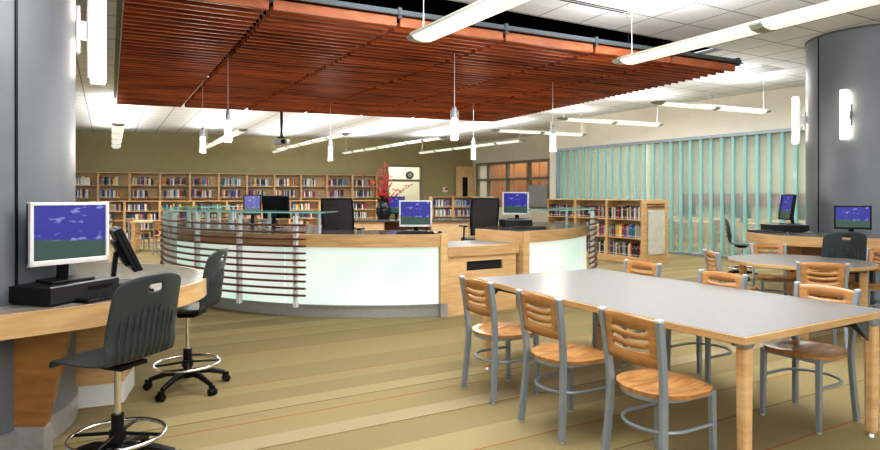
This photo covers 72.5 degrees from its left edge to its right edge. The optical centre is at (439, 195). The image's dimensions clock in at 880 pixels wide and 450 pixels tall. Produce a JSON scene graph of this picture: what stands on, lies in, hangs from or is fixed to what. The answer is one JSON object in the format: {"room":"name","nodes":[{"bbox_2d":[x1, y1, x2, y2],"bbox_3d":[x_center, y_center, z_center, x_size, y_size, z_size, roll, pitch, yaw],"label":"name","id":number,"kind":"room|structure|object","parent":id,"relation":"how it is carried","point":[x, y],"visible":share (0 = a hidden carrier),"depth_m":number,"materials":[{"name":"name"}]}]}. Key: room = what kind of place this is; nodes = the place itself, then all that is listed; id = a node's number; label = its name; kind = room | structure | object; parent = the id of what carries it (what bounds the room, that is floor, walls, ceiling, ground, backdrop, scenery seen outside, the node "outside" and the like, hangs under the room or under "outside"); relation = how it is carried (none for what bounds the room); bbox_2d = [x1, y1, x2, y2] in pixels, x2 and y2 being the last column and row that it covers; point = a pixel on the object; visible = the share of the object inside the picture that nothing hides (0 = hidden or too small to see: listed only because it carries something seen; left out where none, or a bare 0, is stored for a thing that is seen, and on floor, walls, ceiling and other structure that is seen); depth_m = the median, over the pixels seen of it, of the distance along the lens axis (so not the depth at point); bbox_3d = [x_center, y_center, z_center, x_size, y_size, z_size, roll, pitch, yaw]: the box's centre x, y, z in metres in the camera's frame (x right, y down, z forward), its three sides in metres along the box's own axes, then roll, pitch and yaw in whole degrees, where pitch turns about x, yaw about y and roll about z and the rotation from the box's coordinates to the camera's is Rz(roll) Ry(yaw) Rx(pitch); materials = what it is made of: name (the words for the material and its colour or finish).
{"room":"library","nodes":[
{"label":"library","id":0,"kind":"room"},
{"bbox_2d":[76,131,472,217],"bbox_3d":[-7.324,-0.415,22.579,18.293,3.670,0.121,0,0,-18],"label":"wall","id":1,"kind":"structure","parent":0,"point":[138,152],"depth_m":22.71,"materials":[{"name":"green paint"}]},
{"bbox_2d":[387,165,421,199],"bbox_3d":[-1.459,-0.411,24.462,1.488,1.711,0.160,0,0,-18],"label":"window","id":2,"kind":"structure","parent":1,"relation":"in","point":[419,180],"depth_m":24.47,"materials":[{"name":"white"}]},
{"bbox_2d":[389,167,418,199],"bbox_3d":[-2.893,-0.415,26.761,5.700,3.670,0.120,0,0,-18],"label":"wall beyond opening","id":3,"kind":"structure","parent":0,"point":[412,192],"depth_m":27.12,"materials":[{"name":"beige paint"}]},
{"bbox_2d":[53,237,879,449],"bbox_3d":[-0.665,1.470,15.638,46.000,0.100,40.000,0,0,-29],"label":"floor","id":4,"kind":"structure","parent":0,"point":[295,382],"depth_m":4.23,"materials":[{"name":"carpet"}]},
{"bbox_2d":[0,0,77,449],"bbox_3d":[-3.160,-0.415,3.460,1.839,3.670,1.839,0,0,-6],"label":"round column","id":5,"kind":"structure","parent":4,"relation":"on","point":[38,37],"depth_m":3.34,"materials":[{"name":"grey paint"}]},
{"bbox_2d":[76,0,105,86],"bbox_3d":[-2.328,-1.089,4.000,0.175,0.702,0.090,0,0,-33],"label":"wall sconce","id":6,"kind":"object","parent":5,"relation":"attached to","point":[93,30],"visible":0.96,"depth_m":3.98,"materials":[{"name":"metal"}]},
{"bbox_2d":[90,0,105,83],"bbox_3d":[-2.292,-1.095,4.024,0.090,0.690,0.090,0,0,-33],"label":"diffuser","id":7,"kind":"object","parent":6,"relation":"attached to","point":[97,7],"depth_m":3.98,"materials":[{"name":"white plastic"}]},
{"bbox_2d":[76,172,97,201],"bbox_3d":[-12.134,0.302,20.411,0.961,2.235,0.360,0,0,-18],"label":"bookcase","id":8,"kind":"object","parent":4,"relation":"on","point":[93,188],"visible":0.18,"depth_m":20.60,"materials":[{"name":"brown wood"}]},
{"bbox_2d":[0,262,206,449],"bbox_3d":[-2.388,1.000,3.939,1.559,0.841,3.057,0,0,-9],"label":"computer desk","id":9,"kind":"object","parent":4,"relation":"on","point":[41,335],"visible":0.73,"depth_m":3.22,"materials":[{"name":"beige laminate"}]},
{"bbox_2d":[9,275,119,305],"bbox_3d":[-2.104,0.528,3.378,0.303,0.104,0.460,0,0,16],"label":"desktop computer","id":10,"kind":"object","parent":9,"relation":"on","point":[34,293],"visible":0.77,"depth_m":3.20,"materials":[{"name":"black plastic"}]},
{"bbox_2d":[26,201,109,283],"bbox_3d":[-2.139,0.256,3.422,0.190,0.448,0.436,0,0,30],"label":"monitor","id":11,"kind":"object","parent":10,"relation":"on","point":[61,234],"visible":1,"depth_m":3.37,"materials":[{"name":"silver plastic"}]},
{"bbox_2d":[72,287,153,303],"bbox_3d":[-1.885,0.568,3.460,0.155,0.025,0.450,0,0,20],"label":"keyboard","id":12,"kind":"object","parent":9,"relation":"on","point":[99,297],"visible":0.5,"depth_m":3.29,"materials":[{"name":"black plastic"}]},
{"bbox_2d":[109,225,142,284],"bbox_3d":[-2.122,0.390,3.985,0.226,0.380,0.386,0,0,-34],"label":"monitor","id":13,"kind":"object","parent":9,"relation":"on","point":[124,251],"visible":0.77,"depth_m":3.87,"materials":[{"name":"black plastic"}]},
{"bbox_2d":[88,201,124,241],"bbox_3d":[-10.226,0.785,18.464,0.984,1.270,0.360,0,0,-18],"label":"bookcase","id":14,"kind":"object","parent":4,"relation":"on","point":[119,216],"visible":0.29,"depth_m":18.66,"materials":[{"name":"brown wood"}]},
{"bbox_2d":[76,178,470,238],"bbox_3d":[-5.835,0.333,21.028,13.480,1.994,3.726,0,0,-11],"label":"books","id":15,"kind":"object","parent":14,"relation":"on","point":[81,193],"visible":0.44,"depth_m":20.61,"materials":[{"name":"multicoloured paper"}]},
{"bbox_2d":[98,172,129,200],"bbox_3d":[-11.217,0.302,20.711,0.961,2.235,0.360,0,0,-18],"label":"bookcase","id":16,"kind":"object","parent":4,"relation":"on","point":[124,177],"visible":0.34,"depth_m":20.86,"materials":[{"name":"brown wood"}]},
{"bbox_2d":[49,272,180,449],"bbox_3d":[-1.673,0.902,3.072,0.607,1.033,0.577,0,0,37],"label":"stool","id":17,"kind":"object","parent":4,"relation":"on","point":[140,322],"visible":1,"depth_m":3.01,"materials":[{"name":"black plastic"}]},
{"bbox_2d":[127,218,149,249],"bbox_3d":[-7.984,1.002,15.899,0.460,0.835,0.444,0,0,-6],"label":"chair","id":18,"kind":"object","parent":4,"relation":"on","point":[128,219],"visible":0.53,"depth_m":15.75,"materials":[{"name":"grey metal"}]},
{"bbox_2d":[125,201,159,241],"bbox_3d":[-9.287,0.785,18.771,0.984,1.270,0.360,0,0,-18],"label":"bookcase","id":19,"kind":"object","parent":4,"relation":"on","point":[154,205],"visible":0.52,"depth_m":18.84,"materials":[{"name":"brown wood"}]},
{"bbox_2d":[130,172,159,200],"bbox_3d":[-10.300,0.302,21.010,0.961,2.235,0.360,0,0,-18],"label":"bookcase","id":20,"kind":"object","parent":4,"relation":"on","point":[153,191],"visible":0.32,"depth_m":21.16,"materials":[{"name":"brown wood"}]},
{"bbox_2d":[130,220,178,251],"bbox_3d":[-7.384,1.028,15.600,1.100,0.780,0.800,0,0,-18],"label":"table","id":21,"kind":"object","parent":4,"relation":"on","point":[135,225],"visible":0.44,"depth_m":15.12,"materials":[{"name":"brown wood"}]},
{"bbox_2d":[152,220,162,254],"bbox_3d":[-6.785,1.002,14.693,0.444,0.835,0.460,0,0,-17],"label":"chair","id":22,"kind":"object","parent":4,"relation":"on","point":[155,228],"visible":0.53,"depth_m":14.47,"materials":[{"name":"brown wood"}]},
{"bbox_2d":[160,173,189,200],"bbox_3d":[-9.383,0.302,21.310,0.961,2.235,0.360,0,0,-18],"label":"bookcase","id":23,"kind":"object","parent":4,"relation":"on","point":[162,175],"visible":0.36,"depth_m":21.42,"materials":[{"name":"brown wood"}]},
{"bbox_2d":[160,201,193,238],"bbox_3d":[-8.348,0.785,19.078,0.984,1.270,0.360,0,0,-18],"label":"bookcase","id":24,"kind":"object","parent":4,"relation":"on","point":[185,204],"visible":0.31,"depth_m":19.23,"materials":[{"name":"brown wood"}]},
{"bbox_2d":[143,248,230,401],"bbox_3d":[-1.865,0.902,4.398,0.607,1.033,0.577,0,0,14],"label":"stool","id":25,"kind":"object","parent":4,"relation":"on","point":[213,272],"visible":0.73,"depth_m":4.37,"materials":[{"name":"black plastic"}]},
{"bbox_2d":[190,173,218,200],"bbox_3d":[-8.465,0.302,21.609,0.961,2.235,0.360,0,0,-18],"label":"bookcase","id":26,"kind":"object","parent":4,"relation":"on","point":[213,178],"visible":0.39,"depth_m":21.74,"materials":[{"name":"brown wood"}]},
{"bbox_2d":[194,201,226,220],"bbox_3d":[-7.409,0.785,19.384,0.984,1.270,0.360,0,0,-18],"label":"bookcase","id":27,"kind":"object","parent":4,"relation":"on","point":[223,203],"visible":0.29,"depth_m":19.53,"materials":[{"name":"brown wood"}]},
{"bbox_2d":[219,173,246,200],"bbox_3d":[-7.548,0.302,21.909,0.961,2.235,0.360,0,0,-18],"label":"bookcase","id":28,"kind":"object","parent":4,"relation":"on","point":[243,177],"visible":0.34,"depth_m":22.04,"materials":[{"name":"brown wood"}]},
{"bbox_2d":[227,201,258,223],"bbox_3d":[-6.469,0.785,19.691,0.984,1.270,0.360,0,0,-18],"label":"bookcase","id":29,"kind":"object","parent":4,"relation":"on","point":[228,202],"visible":0.15,"depth_m":19.80,"materials":[{"name":"brown wood"}]},
{"bbox_2d":[247,174,274,199],"bbox_3d":[-6.630,0.302,22.208,0.961,2.235,0.360,0,0,-18],"label":"bookcase","id":30,"kind":"object","parent":4,"relation":"on","point":[268,190],"visible":0.32,"depth_m":22.34,"materials":[{"name":"brown wood"}]},
{"bbox_2d":[275,174,300,199],"bbox_3d":[-5.713,0.302,22.508,0.961,2.235,0.360,0,0,-18],"label":"bookcase","id":31,"kind":"object","parent":4,"relation":"on","point":[297,177],"visible":0.28,"depth_m":22.65,"materials":[{"name":"brown wood"}]},
{"bbox_2d":[290,200,319,225],"bbox_3d":[-4.591,0.785,20.304,0.984,1.270,0.360,0,0,-18],"label":"bookcase","id":32,"kind":"object","parent":4,"relation":"on","point":[315,204],"visible":0.36,"depth_m":20.47,"materials":[{"name":"brown wood"}]},
{"bbox_2d":[301,174,326,199],"bbox_3d":[-4.796,0.302,22.808,0.961,2.235,0.360,0,0,-18],"label":"bookcase","id":33,"kind":"object","parent":4,"relation":"on","point":[320,188],"visible":0.39,"depth_m":22.98,"materials":[{"name":"brown wood"}]},
{"bbox_2d":[327,175,352,199],"bbox_3d":[-3.878,0.302,23.107,0.961,2.235,0.360,0,0,-18],"label":"bookcase","id":34,"kind":"object","parent":4,"relation":"on","point":[348,189],"visible":0.3,"depth_m":23.23,"materials":[{"name":"brown wood"}]},
{"bbox_2d":[321,198,364,229],"bbox_3d":[-1.429,0.723,8.749,0.648,1.394,0.631,0,0,10],"label":"chair","id":35,"kind":"object","parent":4,"relation":"on","point":[343,219],"visible":0.43,"depth_m":8.53,"materials":[{"name":"black"}]},
{"bbox_2d":[353,175,376,199],"bbox_3d":[-2.961,0.302,23.407,0.961,2.235,0.360,0,0,-18],"label":"bookcase","id":36,"kind":"object","parent":4,"relation":"on","point":[372,178],"visible":0.3,"depth_m":23.54,"materials":[{"name":"brown wood"}]},
{"bbox_2d":[353,200,376,217],"bbox_3d":[-2.713,0.785,20.918,0.984,1.270,0.360,0,0,-18],"label":"bookcase","id":37,"kind":"object","parent":4,"relation":"on","point":[371,204],"visible":0.23,"depth_m":21.11,"materials":[{"name":"brown wood"}]},
{"bbox_2d":[160,205,596,317],"bbox_3d":[-1.265,0.803,9.091,7.099,1.234,4.491,0,0,14],"label":"desk","id":38,"kind":"object","parent":4,"relation":"on","point":[295,269],"visible":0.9,"depth_m":7.12,"materials":[{"name":"laminate"}]},
{"bbox_2d":[243,195,260,225],"bbox_3d":[-3.062,0.228,9.793,0.276,0.504,0.190,0,0,-16],"label":"monitor","id":39,"kind":"object","parent":38,"relation":"on","point":[250,202],"visible":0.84,"depth_m":9.74,"materials":[{"name":"black plastic"}]},
{"bbox_2d":[262,195,289,227],"bbox_3d":[-2.536,0.233,9.206,0.436,0.495,0.191,0,0,8],"label":"monitor","id":40,"kind":"object","parent":38,"relation":"on","point":[269,202],"visible":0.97,"depth_m":9.20,"materials":[{"name":"black plastic"}]},
{"bbox_2d":[177,218,438,234],"bbox_3d":[-2.616,0.465,9.028,2.443,0.030,6.352,0,0,-38],"label":"countertop","id":41,"kind":"structure","parent":38,"relation":"on","point":[245,220],"depth_m":7.83,"materials":[{"name":"laminate"}]},
{"bbox_2d":[399,200,431,230],"bbox_3d":[-0.308,0.251,7.665,0.421,0.398,0.190,0,0,3],"label":"monitor","id":42,"kind":"object","parent":38,"relation":"on","point":[412,213],"visible":0.96,"depth_m":7.61,"materials":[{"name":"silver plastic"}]},
{"bbox_2d":[448,240,515,246],"bbox_3d":[0.327,0.616,7.651,1.064,0.028,0.780,0,0,-32],"label":"countertop","id":43,"kind":"structure","parent":38,"relation":"on","point":[467,242],"depth_m":7.60,"materials":[{"name":"grey laminate"}]},
{"bbox_2d":[499,219,532,226],"bbox_3d":[1.131,0.398,8.974,0.420,0.104,0.353,0,0,-10],"label":"desktop computer","id":44,"kind":"object","parent":38,"relation":"on","point":[503,222],"visible":0.94,"depth_m":8.81,"materials":[{"name":"black plastic"}]},
{"bbox_2d":[502,192,528,218],"bbox_3d":[1.157,0.143,9.062,0.406,0.413,0.190,0,0,22],"label":"monitor","id":45,"kind":"object","parent":44,"relation":"on","point":[513,203],"visible":1,"depth_m":9.01,"materials":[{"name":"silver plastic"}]},
{"bbox_2d":[512,226,545,228],"bbox_3d":[1.240,0.438,8.380,0.450,0.025,0.155,0,0,-12],"label":"keyboard","id":46,"kind":"object","parent":38,"relation":"on","point":[514,227],"visible":0.99,"depth_m":8.33,"materials":[{"name":"black plastic"}]},
{"bbox_2d":[476,221,586,231],"bbox_3d":[1.492,0.465,9.120,1.317,0.030,3.074,0,0,30],"label":"countertop","id":47,"kind":"structure","parent":38,"relation":"on","point":[552,225],"depth_m":8.85,"materials":[{"name":"laminate"}]},
{"bbox_2d":[354,218,469,240],"bbox_3d":[-0.669,0.945,12.159,2.700,0.950,1.150,0,0,-4],"label":"desk","id":48,"kind":"object","parent":4,"relation":"on","point":[450,226],"depth_m":11.68,"materials":[{"name":"laminate"}]},
{"bbox_2d":[361,163,411,218],"bbox_3d":[-1.098,-0.111,12.276,1.046,1.162,0.425,0,0,16],"label":"flower vase","id":49,"kind":"object","parent":48,"relation":"on","point":[383,210],"visible":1,"depth_m":12.24,"materials":[{"name":"black"}]},
{"bbox_2d":[389,196,404,218],"bbox_3d":[-0.911,0.238,12.394,0.406,0.463,0.190,0,0,12],"label":"monitor","id":50,"kind":"object","parent":48,"relation":"on","point":[394,203],"visible":0.44,"depth_m":12.34,"materials":[{"name":"black plastic"}]},
{"bbox_2d":[354,218,469,221],"bbox_3d":[-0.669,0.485,12.159,2.700,0.030,1.150,0,0,-4],"label":"countertop","id":51,"kind":"structure","parent":48,"relation":"on","point":[355,219],"depth_m":11.66,"materials":[{"name":"laminate"}]},
{"bbox_2d":[429,197,452,217],"bbox_3d":[0.036,0.720,20.489,0.756,1.400,0.360,0,0,-18],"label":"bookcase","id":52,"kind":"object","parent":4,"relation":"on","point":[430,198],"visible":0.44,"depth_m":20.57,"materials":[{"name":"brown wood"}]},
{"bbox_2d":[453,197,473,236],"bbox_3d":[0.758,0.720,20.725,0.756,1.400,0.360,0,0,-18],"label":"bookcase","id":53,"kind":"object","parent":4,"relation":"on","point":[454,198],"visible":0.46,"depth_m":20.85,"materials":[{"name":"brown wood"}]},
{"bbox_2d":[459,198,498,240],"bbox_3d":[0.644,0.723,9.601,0.649,1.394,0.631,0,0,-20],"label":"chair","id":54,"kind":"object","parent":4,"relation":"on","point":[484,212],"visible":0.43,"depth_m":9.38,"materials":[{"name":"black fabric"}]},
{"bbox_2d":[459,275,539,404],"bbox_3d":[0.435,1.002,4.349,0.460,0.835,0.444,0,0,-29],"label":"chair","id":55,"kind":"object","parent":4,"relation":"on","point":[496,331],"visible":0.97,"depth_m":4.27,"materials":[{"name":"grey metal"}]},
{"bbox_2d":[547,199,574,222],"bbox_3d":[3.101,0.747,14.717,0.360,1.346,1.016,0,0,-29],"label":"bookcase","id":56,"kind":"object","parent":4,"relation":"on","point":[549,201],"visible":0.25,"depth_m":15.05,"materials":[{"name":"brown wood"}]},
{"bbox_2d":[515,289,612,444],"bbox_3d":[0.770,1.002,3.699,0.460,0.835,0.444,0,0,-29],"label":"chair","id":57,"kind":"object","parent":4,"relation":"on","point":[562,354],"visible":0.97,"depth_m":3.60,"materials":[{"name":"grey metal"}]},
{"bbox_2d":[575,199,605,259],"bbox_3d":[3.596,0.747,13.825,0.360,1.346,1.016,0,0,-29],"label":"bookcase","id":58,"kind":"object","parent":4,"relation":"on","point":[586,202],"visible":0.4,"depth_m":13.98,"materials":[{"name":"brown wood"}]},
{"bbox_2d":[592,259,661,365],"bbox_3d":[1.630,1.002,5.271,0.460,0.835,0.444,0,0,-29],"label":"chair","id":59,"kind":"object","parent":4,"relation":"on","point":[628,266],"visible":0.3,"depth_m":5.32,"materials":[{"name":"grey metal"}]},
{"bbox_2d":[606,199,653,262],"bbox_3d":[4.090,0.747,12.933,0.360,1.346,1.016,0,0,-29],"label":"bookcase","id":60,"kind":"object","parent":4,"relation":"on","point":[610,203],"visible":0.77,"depth_m":12.93,"materials":[{"name":"brown wood"}]},
{"bbox_2d":[640,199,667,263],"bbox_3d":[3.799,0.747,13.913,0.800,1.346,3.084,0,0,-29],"label":"bookcase","id":61,"kind":"object","parent":4,"relation":"on","point":[658,217],"visible":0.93,"depth_m":12.62,"materials":[{"name":"brown wood"}]},
{"bbox_2d":[597,306,716,449],"bbox_3d":[1.127,1.002,3.099,0.460,0.835,0.444,0,0,-29],"label":"chair","id":62,"kind":"object","parent":4,"relation":"on","point":[655,384],"visible":1,"depth_m":3.02,"materials":[{"name":"brown wood"}]},
{"bbox_2d":[476,268,879,449],"bbox_3d":[1.453,1.050,4.263,1.429,0.740,2.437,0,0,-30],"label":"table","id":63,"kind":"object","parent":4,"relation":"on","point":[742,318],"visible":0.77,"depth_m":3.56,"materials":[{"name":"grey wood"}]},
{"bbox_2d":[666,269,748,384],"bbox_3d":[2.000,1.002,4.531,0.460,0.835,0.444,0,0,-29],"label":"chair","id":64,"kind":"object","parent":4,"relation":"on","point":[704,276],"visible":0.35,"depth_m":4.58,"materials":[{"name":"grey metal"}]},
{"bbox_2d":[703,249,757,290],"bbox_3d":[3.116,1.002,6.420,0.460,0.835,0.444,0,0,6],"label":"chair","id":65,"kind":"object","parent":4,"relation":"on","point":[707,253],"visible":0.41,"depth_m":6.36,"materials":[{"name":"brown wood"}]},
{"bbox_2d":[724,218,757,280],"bbox_3d":[5.195,0.902,10.316,0.607,1.033,0.577,0,0,44],"label":"stool","id":66,"kind":"object","parent":4,"relation":"on","point":[728,230],"visible":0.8,"depth_m":10.28,"materials":[{"name":"black plastic"}]},
{"bbox_2d":[749,243,795,294],"bbox_3d":[3.994,1.002,7.192,0.444,0.835,0.460,0,0,13],"label":"chair","id":67,"kind":"object","parent":4,"relation":"on","point":[754,248],"visible":0.58,"depth_m":7.32,"materials":[{"name":"brown wood"}]},
{"bbox_2d":[728,254,878,339],"bbox_3d":[3.800,1.050,6.350,1.360,0.740,1.360,0,0,0],"label":"round table","id":68,"kind":"object","parent":4,"relation":"on","point":[772,261],"visible":0.64,"depth_m":6.13,"materials":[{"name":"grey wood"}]},
{"bbox_2d":[760,281,861,434],"bbox_3d":[2.350,1.002,3.831,0.460,0.835,0.444,0,0,-29],"label":"chair","id":69,"kind":"object","parent":4,"relation":"on","point":[818,353],"visible":0.8,"depth_m":3.80,"materials":[{"name":"grey metal"}]},
{"bbox_2d":[746,228,879,308],"bbox_3d":[5.554,0.960,8.390,2.698,0.921,2.864,0,0,0],"label":"computer desk","id":70,"kind":"object","parent":4,"relation":"on","point":[798,243],"visible":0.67,"depth_m":7.73,"materials":[{"name":"beige laminate"}]},
{"bbox_2d":[747,230,784,232],"bbox_3d":[4.500,0.487,8.300,0.450,0.025,0.155,0,0,25],"label":"keyboard","id":71,"kind":"object","parent":70,"relation":"on","point":[768,231],"visible":1,"depth_m":8.26,"materials":[{"name":"black plastic"}]},
{"bbox_2d":[761,224,808,231],"bbox_3d":[4.879,0.448,8.493,0.500,0.104,0.373,0,0,6],"label":"desktop computer","id":72,"kind":"object","parent":70,"relation":"on","point":[801,228],"visible":0.79,"depth_m":8.32,"materials":[{"name":"black plastic"}]},
{"bbox_2d":[778,194,800,224],"bbox_3d":[4.974,0.188,8.515,0.191,0.425,0.366,0,0,6],"label":"monitor","id":73,"kind":"object","parent":72,"relation":"on","point":[788,201],"visible":1,"depth_m":8.47,"materials":[{"name":"black plastic"}]},
{"bbox_2d":[834,205,871,236],"bbox_3d":[5.117,0.308,7.462,0.396,0.383,0.190,0,0,22],"label":"monitor","id":74,"kind":"object","parent":70,"relation":"on","point":[850,218],"visible":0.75,"depth_m":7.40,"materials":[{"name":"black plastic"}]},
{"bbox_2d":[790,261,849,357],"bbox_3d":[3.465,1.002,5.507,0.444,0.835,0.460,0,0,22],"label":"chair","id":75,"kind":"object","parent":4,"relation":"on","point":[842,279],"visible":0.44,"depth_m":5.30,"materials":[{"name":"brown wood"}]},
{"bbox_2d":[805,23,879,303],"bbox_3d":[6.070,-0.415,8.500,1.550,3.670,1.550,0,0,0],"label":"round column","id":76,"kind":"structure","parent":4,"relation":"on","point":[838,172],"depth_m":8.08,"materials":[{"name":"grey metal"}]},
{"bbox_2d":[792,97,805,144],"bbox_3d":[5.355,-1.124,8.955,0.175,0.712,0.090,0,0,33],"label":"wall sconce","id":77,"kind":"object","parent":76,"relation":"attached to","point":[797,119],"visible":1,"depth_m":8.93,"materials":[{"name":"glass"}]},
{"bbox_2d":[792,97,798,143],"bbox_3d":[5.319,-1.130,8.978,0.090,0.700,0.090,0,0,33],"label":"diffuser","id":78,"kind":"object","parent":77,"relation":"attached to","point":[795,100],"depth_m":8.94,"materials":[{"name":"white plastic"}]},
{"bbox_2d":[839,89,850,140],"bbox_3d":[5.397,-1.074,7.985,0.175,0.672,0.090,0,0,-37],"label":"wall sconce","id":79,"kind":"object","parent":76,"relation":"attached to","point":[844,106],"visible":1,"depth_m":7.93,"materials":[{"name":"glass"}]},
{"bbox_2d":[821,231,866,298],"bbox_3d":[4.481,0.902,6.792,0.577,1.033,0.607,0,0,33],"label":"stool","id":80,"kind":"object","parent":4,"relation":"on","point":[833,246],"visible":0.33,"depth_m":6.55,"materials":[{"name":"black plastic"}]},
{"bbox_2d":[837,248,879,306],"bbox_3d":[4.656,1.002,6.521,0.460,0.835,0.444,0,0,-11],"label":"chair","id":81,"kind":"object","parent":4,"relation":"on","point":[870,256],"visible":0.44,"depth_m":6.61,"materials":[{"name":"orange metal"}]},
{"bbox_2d":[76,0,879,142],"bbox_3d":[-0.665,-2.280,15.638,46.000,0.060,40.000,0,0,-29],"label":"ceiling","id":82,"kind":"structure","parent":0,"point":[97,108],"depth_m":12.11,"materials":[{"name":"tile"}]},
{"bbox_2d":[111,123,124,148],"bbox_3d":[-8.896,-1.896,16.522,0.278,0.708,7.400,0,0,-29],"label":"linear light","id":83,"kind":"object","parent":82,"relation":"hanging from","point":[117,129],"visible":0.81,"depth_m":15.19,"materials":[{"name":"white plastic"}]},
{"bbox_2d":[205,127,247,147],"bbox_3d":[-6.258,-1.906,17.229,0.227,0.688,6.075,0,0,-29],"label":"linear light","id":84,"kind":"object","parent":82,"relation":"hanging from","point":[237,132],"visible":0.72,"depth_m":16.75,"materials":[{"name":"white"}]},
{"bbox_2d":[273,112,289,144],"bbox_3d":[-3.962,-1.768,14.980,0.360,0.965,0.320,0,0,0],"label":"ceiling projector","id":85,"kind":"object","parent":82,"relation":"hanging from","point":[282,140],"visible":0.88,"depth_m":14.97,"materials":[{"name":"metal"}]},
{"bbox_2d":[276,130,350,150],"bbox_3d":[-4.007,-1.906,18.188,0.227,0.688,6.206,0,0,-31],"label":"linear light","id":86,"kind":"object","parent":82,"relation":"hanging from","point":[339,135],"visible":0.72,"depth_m":17.48,"materials":[{"name":"white metal"}]},
{"bbox_2d":[341,119,446,153],"bbox_3d":[-1.756,-1.906,19.501,0.227,0.688,7.215,0,0,-32],"label":"linear light","id":87,"kind":"object","parent":82,"relation":"hanging from","point":[439,137],"visible":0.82,"depth_m":18.47,"materials":[{"name":"white metal"}]},
{"bbox_2d":[114,0,743,159],"bbox_3d":[-0.988,-1.951,9.925,10.428,2.539,10.089,0,0,0],"label":"ceiling panel","id":88,"kind":"object","parent":82,"relation":"hanging from","point":[454,121],"depth_m":8.06,"materials":[{"name":"brown wood"}]},
{"bbox_2d":[209,0,709,74],"bbox_3d":[-0.673,-2.812,10.135,8.350,0.925,6.820,0,0,-29],"label":"trim","id":89,"kind":"structure","parent":82,"relation":"attached to","point":[435,7],"depth_m":10.84,"materials":[{"name":"black"}]},
{"bbox_2d":[406,0,529,42],"bbox_3d":[0.828,-1.836,3.991,0.258,0.828,4.000,0,0,-32],"label":"linear light","id":90,"kind":"object","parent":82,"relation":"hanging from","point":[480,10],"visible":1,"depth_m":4.91,"materials":[{"name":"white"}]},
{"bbox_2d":[417,118,526,153],"bbox_3d":[0.822,-1.906,19.850,0.227,0.688,6.142,0,0,-32],"label":"linear light","id":91,"kind":"object","parent":82,"relation":"hanging from","point":[515,140],"visible":0.99,"depth_m":19.10,"materials":[{"name":"white metal"}]},
{"bbox_2d":[491,110,586,135],"bbox_3d":[2.553,-1.906,15.226,2.779,0.688,0.227,0,0,-24],"label":"linear light","id":92,"kind":"object","parent":82,"relation":"hanging from","point":[496,130],"visible":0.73,"depth_m":15.10,"materials":[{"name":"white metal"}]},
{"bbox_2d":[557,0,630,13],"bbox_3d":[1.758,-2.244,7.031,1.200,0.014,0.130,0,0,-29],"label":"ceiling vent","id":93,"kind":"object","parent":82,"relation":"in","point":[578,2],"visible":0.93,"depth_m":7.07,"materials":[{"name":"white plastic"}]},
{"bbox_2d":[557,96,663,126],"bbox_3d":[3.754,-1.906,13.057,2.795,0.688,0.227,0,0,-25],"label":"linear light","id":94,"kind":"object","parent":82,"relation":"hanging from","point":[572,119],"visible":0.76,"depth_m":12.93,"materials":[{"name":"white metal"}]},
{"bbox_2d":[650,78,771,113],"bbox_3d":[4.989,-1.906,10.928,2.859,0.688,0.227,0,0,-24],"label":"linear light","id":95,"kind":"object","parent":82,"relation":"hanging from","point":[664,102],"visible":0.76,"depth_m":10.81,"materials":[{"name":"white metal"}]},
{"bbox_2d":[612,0,879,64],"bbox_3d":[3.369,-1.876,4.757,0.278,0.748,5.200,0,0,-30],"label":"linear light","id":96,"kind":"object","parent":82,"relation":"hanging from","point":[833,7],"visible":1,"depth_m":5.51,"materials":[{"name":"white"}]},
{"bbox_2d":[731,65,783,74],"bbox_3d":[5.643,-2.244,10.714,0.640,0.017,0.640,0,0,-29],"label":"ceiling light","id":97,"kind":"object","parent":82,"relation":"in","point":[759,69],"visible":0.98,"depth_m":10.69,"materials":[{"name":"white plastic"}]},
{"bbox_2d":[473,121,558,224],"bbox_3d":[3.226,-0.415,21.875,1.791,3.670,7.755,0,0,-15],"label":"wall","id":98,"kind":"structure","parent":0,"point":[536,146],"depth_m":22.61,"materials":[{"name":"beige paint"}]},
{"bbox_2d":[456,166,474,196],"bbox_3d":[1.080,0.092,25.092,0.840,2.655,0.129,0,0,-18],"label":"door","id":99,"kind":"structure","parent":98,"relation":"in","point":[465,176],"depth_m":25.12,"materials":[{"name":"brown wood"}]},
{"bbox_2d":[476,158,549,207],"bbox_3d":[2.778,-0.455,23.360,0.120,1.800,4.314,0,0,-35],"label":"window","id":100,"kind":"structure","parent":98,"relation":"in","point":[529,178],"depth_m":23.45,"materials":[{"name":"brown wood"}]},
{"bbox_2d":[528,184,546,207],"bbox_3d":[3.579,0.000,21.996,0.050,0.840,0.990,0,0,-35],"label":"notice board","id":101,"kind":"object","parent":100,"relation":"attached to","point":[537,193],"visible":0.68,"depth_m":21.93,"materials":[{"name":"grey fabric"}]},
{"bbox_2d":[491,162,546,203],"bbox_3d":[4.191,-0.280,23.604,0.050,3.200,6.710,0,0,-35],"label":"wall","id":102,"kind":"structure","parent":0,"point":[539,169],"depth_m":25.06,"materials":[{"name":"brown wood"}]},
{"bbox_2d":[480,144,646,198],"bbox_3d":[4.258,-0.415,23.789,0.120,3.670,9.292,0,0,-35],"label":"wall","id":103,"kind":"structure","parent":0,"point":[483,169],"depth_m":26.94,"materials":[{"name":"beige paint"}]},
{"bbox_2d":[559,85,805,148],"bbox_3d":[6.685,-1.825,13.427,0.120,0.850,11.078,0,0,-34],"label":"wall","id":104,"kind":"structure","parent":0,"point":[678,122],"depth_m":14.33,"materials":[{"name":"beige paint"}]},
{"bbox_2d":[556,127,805,258],"bbox_3d":[6.624,0.007,13.410,0.160,2.825,11.118,0,0,-34],"label":"window","id":105,"kind":"structure","parent":104,"relation":"in","point":[772,155],"depth_m":14.05,"materials":[{"name":"teal glass"}]},
{"bbox_2d":[593,136,798,238],"bbox_3d":[9.520,-0.415,14.718,5.970,3.670,16.078,0,0,-34],"label":"wall","id":106,"kind":"structure","parent":0,"point":[747,136],"depth_m":19.64,"materials":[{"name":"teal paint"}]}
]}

